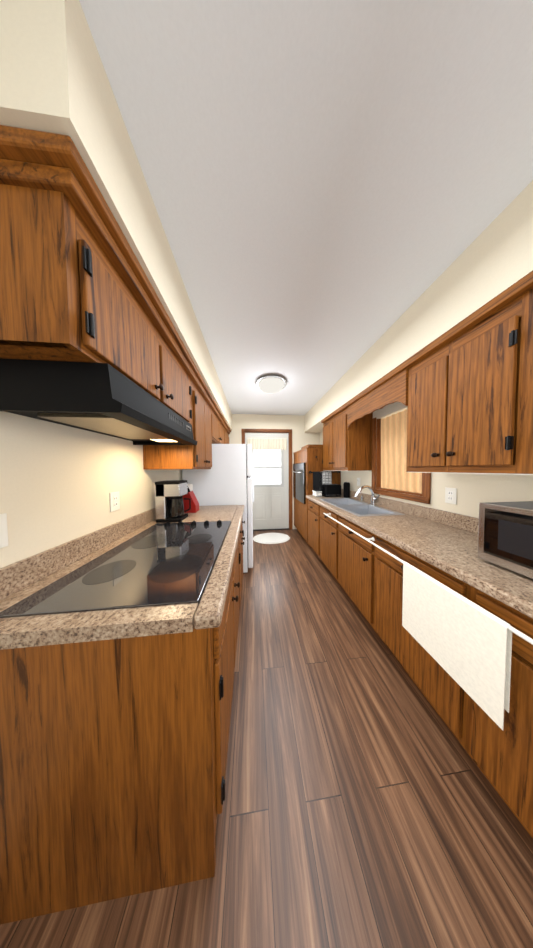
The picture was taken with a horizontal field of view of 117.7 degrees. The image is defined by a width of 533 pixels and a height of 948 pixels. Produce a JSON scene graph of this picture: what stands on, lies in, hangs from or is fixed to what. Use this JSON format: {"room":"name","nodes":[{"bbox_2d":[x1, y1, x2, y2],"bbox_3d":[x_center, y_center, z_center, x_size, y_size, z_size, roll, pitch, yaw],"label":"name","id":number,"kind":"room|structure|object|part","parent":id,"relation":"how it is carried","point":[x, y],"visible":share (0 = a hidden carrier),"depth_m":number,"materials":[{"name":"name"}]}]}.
{"room":"kitchen","nodes":[
{"label":"kitchen","id":0,"kind":"room"},
{"bbox_2d":[0,411,181,567],"bbox_3d":[-1.035,0.070,0.935,0.120,2.530,5.220,-1,2,-5],"label":"wall","id":1,"kind":"structure","parent":0,"point":[59,483],"depth_m":0.75,"materials":[{"name":"paint"}]},
{"bbox_2d":[0,513,8,547],"bbox_3d":[-0.928,0.203,0.520,0.016,0.120,0.127,-1,2,-5],"label":"light switch","id":2,"kind":"object","parent":1,"relation":"attached to","point":[3,532],"visible":1,"depth_m":0.57,"materials":[{"name":"white plastic"}]},
{"bbox_2d":[0,509,155,600],"bbox_3d":[-0.981,0.365,1.191,0.020,0.104,1.542,-1,2,-5],"label":"backsplash","id":3,"kind":"structure","parent":1,"relation":"attached to","point":[17,576],"depth_m":0.73,"materials":[{"name":"beige stone"}]},
{"bbox_2d":[0,133,167,406],"bbox_3d":[-0.746,-0.600,0.633,0.412,0.475,0.431,-1,2,-5],"label":"upper cabinet","id":4,"kind":"object","parent":1,"relation":"attached to","point":[75,285],"depth_m":0.44,"materials":[{"name":"brown wood"}]},
{"bbox_2d":[0,358,197,444],"bbox_3d":[-0.737,-0.289,0.870,0.464,0.157,0.730,-1,2,-5],"label":"range hood","id":5,"kind":"object","parent":4,"relation":"attached to","point":[105,399],"visible":1,"depth_m":0.52,"materials":[{"name":"black metal"}]},
{"bbox_3d":[-0.708,-0.282,0.903,0.334,0.117,0.590,-1,2,-5],"label":"panel","id":6,"kind":"part","parent":5,"relation":"part of","materials":[{"name":"black metal"}]},
{"bbox_2d":[148,438,180,441],"bbox_3d":[-0.716,-0.241,1.145,0.160,0.008,0.110,-1,2,-5],"label":"lamp","id":7,"kind":"object","parent":5,"relation":"attached to","point":[158,440],"depth_m":1.14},
{"bbox_2d":[110,491,119,511],"bbox_3d":[-0.978,0.177,1.041,0.008,0.120,0.070,-1,2,-5],"label":"electrical outlet","id":8,"kind":"object","parent":1,"relation":"attached to","point":[114,501],"visible":1,"depth_m":1.03,"materials":[{"name":"white plastic"}]},
{"bbox_2d":[143,373,211,469],"bbox_3d":[-0.831,-0.458,1.617,0.412,0.820,0.586,-1,2,-5],"label":"upper cabinet","id":9,"kind":"object","parent":1,"relation":"attached to","point":[199,456],"depth_m":1.38,"materials":[{"name":"brown wood"}]},
{"bbox_2d":[164,317,195,428],"bbox_3d":[-0.785,-0.614,1.075,0.412,0.475,0.495,-1,2,-5],"label":"upper cabinet","id":10,"kind":"object","parent":1,"relation":"attached to","point":[181,371],"depth_m":1.08,"materials":[{"name":"brown wood"}]},
{"bbox_2d":[212,401,223,443],"bbox_3d":[-0.897,-0.667,2.341,0.412,0.445,0.880,-1,2,-5],"label":"upper cabinet","id":11,"kind":"object","parent":1,"relation":"attached to","point":[217,421],"depth_m":2.23,"materials":[{"name":"brown wood"}]},
{"bbox_2d":[224,421,230,443],"bbox_3d":[-0.962,-0.690,3.076,0.412,0.445,0.676,-1,2,-5],"label":"upper cabinet","id":12,"kind":"object","parent":1,"relation":"attached to","point":[227,431],"depth_m":3.01,"materials":[{"name":"brown wood"}]},
{"bbox_2d":[0,0,231,429],"bbox_3d":[-0.832,-1.052,1.878,0.471,0.347,3.066,-1,2,-5],"label":"soffit","id":13,"kind":"structure","parent":0,"point":[53,77],"depth_m":0.42,"materials":[{"name":"paint"}]},
{"bbox_2d":[0,529,532,947],"bbox_3d":[0.231,1.371,1.086,2.640,0.100,5.220,-1,2,-5],"label":"floor","id":14,"kind":"structure","parent":0,"point":[365,805],"depth_m":0.62,"materials":[{"name":"brown wood"}]},
{"bbox_2d":[0,565,235,924],"bbox_3d":[-0.559,0.906,0.723,0.767,0.865,0.466,-1,2,-5],"label":"base cabinet","id":15,"kind":"object","parent":14,"relation":"on","point":[118,644],"depth_m":0.50,"materials":[{"name":"brown wood"}]},
{"bbox_2d":[0,505,235,652],"bbox_3d":[-0.641,0.432,1.223,0.702,0.050,1.542,-1,2,-5],"label":"countertop","id":16,"kind":"structure","parent":15,"relation":"on","point":[150,582],"depth_m":0.59,"materials":[{"name":"beige stone"}]},
{"bbox_2d":[0,519,231,629],"bbox_3d":[-0.567,0.421,0.934,0.603,0.071,0.843,-1,2,-5],"label":"cooktop","id":17,"kind":"object","parent":16,"relation":"in","point":[163,565],"depth_m":0.66,"materials":[{"name":"black glass"}]},
{"bbox_2d":[155,480,190,522],"bbox_3d":[-0.818,0.234,1.436,0.237,0.345,0.174,-1,2,-5],"label":"coffee maker","id":18,"kind":"object","parent":16,"relation":"on","point":[169,503],"visible":1,"depth_m":1.36,"materials":[{"name":"black plastic"}]},
{"bbox_2d":[187,481,192,490],"bbox_3d":[-0.913,0.239,1.855,0.150,0.310,0.150,-1,2,-5],"label":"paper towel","id":19,"kind":"object","parent":16,"relation":"on","point":[189,485],"visible":0.06,"depth_m":1.84,"materials":[{"name":"white paper"}]},
{"bbox_2d":[183,486,198,512],"bbox_3d":[-0.826,0.251,1.702,0.183,0.294,0.110,-1,2,-5],"label":"knife block","id":20,"kind":"object","parent":16,"relation":"on","point":[194,502],"visible":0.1,"depth_m":1.66,"materials":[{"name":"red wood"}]},
{"bbox_2d":[192,505,243,632],"bbox_3d":[-0.250,0.431,1.257,0.083,0.044,1.542,-1,2,-5],"label":"countertop","id":21,"kind":"structure","parent":15,"relation":"on","point":[208,617],"depth_m":0.63,"materials":[{"name":"beige stone"}]},
{"bbox_2d":[182,444,253,572],"bbox_3d":[-0.622,0.450,2.384,0.888,1.675,0.710,-1,2,-5],"label":"fridge","id":22,"kind":"object","parent":14,"relation":"on","point":[227,478],"visible":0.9,"depth_m":2.03,"materials":[{"name":"white metal"}]},
{"bbox_3d":[-0.246,0.413,2.416,0.073,1.610,0.706,-1,2,-5],"label":"door","id":23,"kind":"part","parent":22,"relation":"part of","materials":[{"name":"white metal"}]},
{"bbox_3d":[-0.224,0.113,2.710,0.030,0.720,0.024,-1,2,-5],"label":"handle","id":24,"kind":"part","parent":22,"relation":"part of","materials":[{"name":"white plastic"}]},
{"bbox_2d":[236,545,239,648],"bbox_3d":[-0.596,0.893,1.140,0.767,0.865,0.450,-1,2,-5],"label":"base cabinet","id":25,"kind":"object","parent":14,"relation":"on","point":[237,546],"depth_m":1.21,"materials":[{"name":"brown wood"}]},
{"bbox_2d":[240,525,243,602],"bbox_3d":[-0.625,0.883,1.476,0.767,0.865,0.325,-1,2,-5],"label":"base cabinet","id":26,"kind":"object","parent":14,"relation":"on","point":[241,527],"depth_m":1.62,"materials":[{"name":"brown wood"}]},
{"bbox_2d":[253,533,289,543],"bbox_3d":[0.098,1.248,3.160,0.730,0.016,0.500,-1,2,-5],"label":"rug","id":27,"kind":"object","parent":14,"relation":"on","point":[270,538],"visible":1,"depth_m":3.10,"materials":[{"name":"white fabric"}]},
{"bbox_2d":[306,497,317,549],"bbox_3d":[0.995,0.835,2.589,0.597,0.865,0.320,-1,2,-5],"label":"base cabinet","id":28,"kind":"object","parent":14,"relation":"on","point":[312,505],"depth_m":2.51,"materials":[{"name":"brown wood"}]},
{"bbox_2d":[292,444,340,547],"bbox_3d":[0.907,0.369,3.141,0.665,1.762,0.938,-1,2,-5],"label":"tall cabinet","id":29,"kind":"object","parent":14,"relation":"on","point":[310,474],"visible":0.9,"depth_m":2.76,"materials":[{"name":"brown wood"}]},
{"bbox_2d":[292,462,305,504],"bbox_3d":[0.608,0.153,3.139,0.072,0.720,0.736,-1,2,-5],"label":"oven","id":30,"kind":"object","parent":29,"relation":"in","point":[299,468],"depth_m":3.02,"materials":[{"name":"silver glass"}]},
{"bbox_2d":[301,444,325,450],"bbox_3d":[0.837,-0.477,2.921,0.300,0.055,0.400,-1,2,-5],"label":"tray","id":31,"kind":"object","parent":29,"relation":"on","point":[310,446],"depth_m":2.72,"materials":[{"name":"brown wood"}]},
{"bbox_2d":[314,513,337,575],"bbox_3d":[1.038,0.932,2.116,0.597,0.700,0.635,-1,2,-5],"label":"base cabinet","id":32,"kind":"object","parent":14,"relation":"on","point":[323,525],"depth_m":2.04,"materials":[{"name":"brown wood"}]},
{"bbox_2d":[334,525,349,596],"bbox_3d":[1.078,0.946,1.653,0.597,0.700,0.295,-1,2,-5],"label":"base cabinet","id":33,"kind":"object","parent":14,"relation":"on","point":[341,534],"depth_m":1.65,"materials":[{"name":"brown wood"}]},
{"bbox_2d":[350,521,365,617],"bbox_3d":[1.103,0.872,1.367,0.597,0.865,0.275,-1,2,-5],"label":"base cabinet","id":34,"kind":"object","parent":14,"relation":"on","point":[357,544],"depth_m":1.40,"materials":[{"name":"brown wood"}]},
{"bbox_2d":[366,529,453,728],"bbox_3d":[1.136,0.884,0.991,0.597,0.865,0.600,-1,2,-5],"label":"base cabinet","id":35,"kind":"object","parent":14,"relation":"on","point":[384,573],"depth_m":1.01,"materials":[{"name":"brown wood"}]},
{"bbox_2d":[450,573,532,837],"bbox_3d":[1.181,0.899,0.473,0.597,0.865,0.560,-1,2,-5],"label":"base cabinet","id":36,"kind":"object","parent":14,"relation":"on","point":[505,756],"depth_m":0.58,"materials":[{"name":"brown wood"}]},
{"bbox_2d":[306,493,532,608],"bbox_3d":[1.136,0.428,0.994,0.585,0.044,3.493,-1,2,-5],"label":"countertop","id":37,"kind":"structure","parent":36,"relation":"on","point":[457,549],"depth_m":0.91,"materials":[{"name":"beige stone"}]},
{"bbox_2d":[312,490,321,496],"bbox_3d":[0.813,0.311,2.582,0.109,0.092,0.164,-1,2,-5],"label":"cloth","id":38,"kind":"object","parent":37,"relation":"on","point":[317,493],"visible":1,"depth_m":2.51,"materials":[{"name":"white fabric"}]},
{"bbox_2d":[322,484,340,496],"bbox_3d":[1.025,0.260,2.576,0.282,0.192,0.165,-1,2,-5],"label":"toaster","id":39,"kind":"object","parent":37,"relation":"on","point":[331,490],"visible":0.94,"depth_m":2.50,"materials":[{"name":"black plastic"}]},
{"bbox_2d":[343,482,349,497],"bbox_3d":[1.227,0.237,2.465,0.094,0.241,0.094,-1,2,-5],"label":"canister","id":40,"kind":"object","parent":37,"relation":"on","point":[346,489],"visible":1,"depth_m":2.43,"materials":[{"name":"black plastic"}]},
{"bbox_2d":[318,497,397,528],"bbox_3d":[1.043,0.458,1.954,0.464,0.170,0.894,-1,2,-5],"label":"sink","id":41,"kind":"object","parent":37,"relation":"in","point":[359,508],"depth_m":1.93,"materials":[{"name":"grey metal"}]},
{"bbox_2d":[354,485,381,504],"bbox_3d":[1.199,0.256,1.906,0.292,0.242,0.179,-1,2,-5],"label":"faucet","id":42,"kind":"object","parent":37,"relation":"on","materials":[{"name":"silver metal"}]},
{"bbox_2d":[478,501,532,578],"bbox_3d":[1.238,0.279,0.529,0.417,0.276,0.520,-1,2,-5],"label":"microwave","id":43,"kind":"object","parent":37,"relation":"on","point":[505,534],"visible":0.98,"depth_m":0.68,"materials":[{"name":"silver plastic"}]},
{"bbox_2d":[323,513,532,729],"bbox_3d":[0.780,0.667,1.194,0.068,0.374,1.500,-1,2,-5],"label":"towel rail","id":44,"kind":"object","parent":36,"relation":"attached to","point":[464,643],"visible":1,"depth_m":0.65,"materials":[{"name":"white fabric"}]},
{"bbox_2d":[402,561,512,729],"bbox_3d":[0.799,0.683,0.729,0.023,0.372,0.370,-1,2,-5],"label":"towel","id":45,"kind":"object","parent":44,"relation":"hanging from","point":[473,645],"depth_m":0.65,"materials":[{"name":"white fabric"}]},
{"bbox_2d":[229,414,319,528],"bbox_3d":[-0.004,-0.021,3.584,2.400,2.530,0.120,-1,2,-5],"label":"wall","id":46,"kind":"structure","parent":0,"point":[301,438],"depth_m":3.52,"materials":[{"name":"paint"}]},
{"bbox_2d":[245,433,288,529],"bbox_3d":[0.019,0.163,3.576,0.954,2.131,0.056,-1,2,-5],"label":"door","id":47,"kind":"structure","parent":46,"relation":"in","point":[271,506],"depth_m":3.58,"materials":[{"name":"white wood"}]},
{"bbox_2d":[253,449,280,484],"bbox_3d":[-0.023,-0.118,3.522,0.787,0.968,0.090,-1,2,-5],"label":"window","id":48,"kind":"structure","parent":47,"relation":"attached to","point":[266,458],"depth_m":3.56,"materials":[{"name":"white glass"}]},
{"bbox_2d":[247,438,286,449],"bbox_3d":[0.016,-0.653,3.503,0.884,0.272,0.022,-1,2,-5],"label":"curtain valance","id":49,"kind":"object","parent":47,"relation":"hanging from","point":[268,443],"visible":0.9,"depth_m":3.50,"materials":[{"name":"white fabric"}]},
{"bbox_2d":[241,429,292,530],"bbox_3d":[0.018,0.134,3.581,1.102,2.221,0.136,-1,2,-5],"label":"door frame","id":50,"kind":"structure","parent":46,"relation":"attached to","point":[244,431],"depth_m":3.54,"materials":[{"name":"brown wood"}]},
{"bbox_2d":[79,0,532,414],"bbox_3d":[0.209,-1.258,1.004,2.640,0.100,5.220,-1,2,-5],"label":"ceiling","id":51,"kind":"structure","parent":0,"point":[336,188],"depth_m":0.60,"materials":[{"name":"paint"}]},
{"bbox_2d":[256,374,285,392],"bbox_3d":[0.065,-1.185,2.189,0.410,0.115,0.410,-1,2,-5],"label":"ceiling light","id":52,"kind":"object","parent":51,"relation":"attached to","point":[271,383],"visible":1,"depth_m":2.08,"materials":[{"name":"white glass"}]},
{"bbox_2d":[304,180,532,431],"bbox_3d":[1.216,-1.039,1.250,0.350,0.367,4.678,-1,2,-5],"label":"soffit","id":53,"kind":"structure","parent":0,"point":[492,260],"depth_m":0.92,"materials":[{"name":"paint"}]},
{"bbox_2d":[320,402,532,517],"bbox_3d":[1.475,0.042,1.155,0.120,2.530,5.220,-1,2,-5],"label":"wall","id":54,"kind":"structure","parent":0,"point":[474,491],"depth_m":1.15,"materials":[{"name":"paint"}]},
{"bbox_2d":[321,402,372,470],"bbox_3d":[1.131,-0.470,2.357,0.337,0.836,0.706,-1,2,-5],"label":"upper cabinet","id":55,"kind":"object","parent":54,"relation":"attached to","point":[347,432],"depth_m":2.02,"materials":[{"name":"brown wood"}]},
{"bbox_2d":[372,417,430,503],"bbox_3d":[1.404,-0.216,1.691,0.122,0.925,0.665,-1,2,-5],"label":"window","id":56,"kind":"structure","parent":54,"relation":"in","point":[424,496],"depth_m":1.94,"materials":[{"name":"brown wood"}]},
{"bbox_2d":[381,409,421,492],"bbox_3d":[1.399,-0.239,1.693,0.024,0.820,0.516,-1,2,-5],"label":"window curtain","id":57,"kind":"object","parent":56,"relation":"hanging from","point":[395,475],"visible":0.67,"depth_m":1.74,"materials":[{"name":"beige fabric"}]},
{"bbox_2d":[341,489,478,532],"bbox_3d":[1.417,0.350,1.016,0.020,0.104,3.493,-1,2,-5],"label":"backsplash","id":58,"kind":"structure","parent":54,"relation":"attached to","point":[460,521],"depth_m":1.35,"materials":[{"name":"beige stone"}]},
{"bbox_2d":[401,336,440,472],"bbox_3d":[1.241,-0.432,1.112,0.337,0.836,0.275,-1,2,-5],"label":"upper cabinet","id":59,"kind":"object","parent":54,"relation":"attached to","point":[421,372],"depth_m":1.11,"materials":[{"name":"brown wood"}]},
{"bbox_2d":[445,487,456,503],"bbox_3d":[1.404,0.166,1.228,0.008,0.120,0.070,-1,2,-5],"label":"electrical outlet","id":60,"kind":"object","parent":54,"relation":"attached to","point":[450,495],"visible":1,"depth_m":1.22,"materials":[{"name":"white plastic"}]},
{"bbox_2d":[437,287,508,473],"bbox_3d":[1.263,-0.424,0.863,0.337,0.836,0.265,-1,2,-5],"label":"upper cabinet","id":61,"kind":"object","parent":54,"relation":"attached to","point":[462,390],"depth_m":0.84,"materials":[{"name":"brown wood"}]},
{"bbox_2d":[505,270,532,474],"bbox_3d":[1.285,-0.417,0.612,0.337,0.836,0.240,-1,2,-5],"label":"upper cabinet","id":62,"kind":"object","parent":54,"relation":"attached to","point":[519,388],"depth_m":0.71,"materials":[{"name":"brown wood"}]}
]}

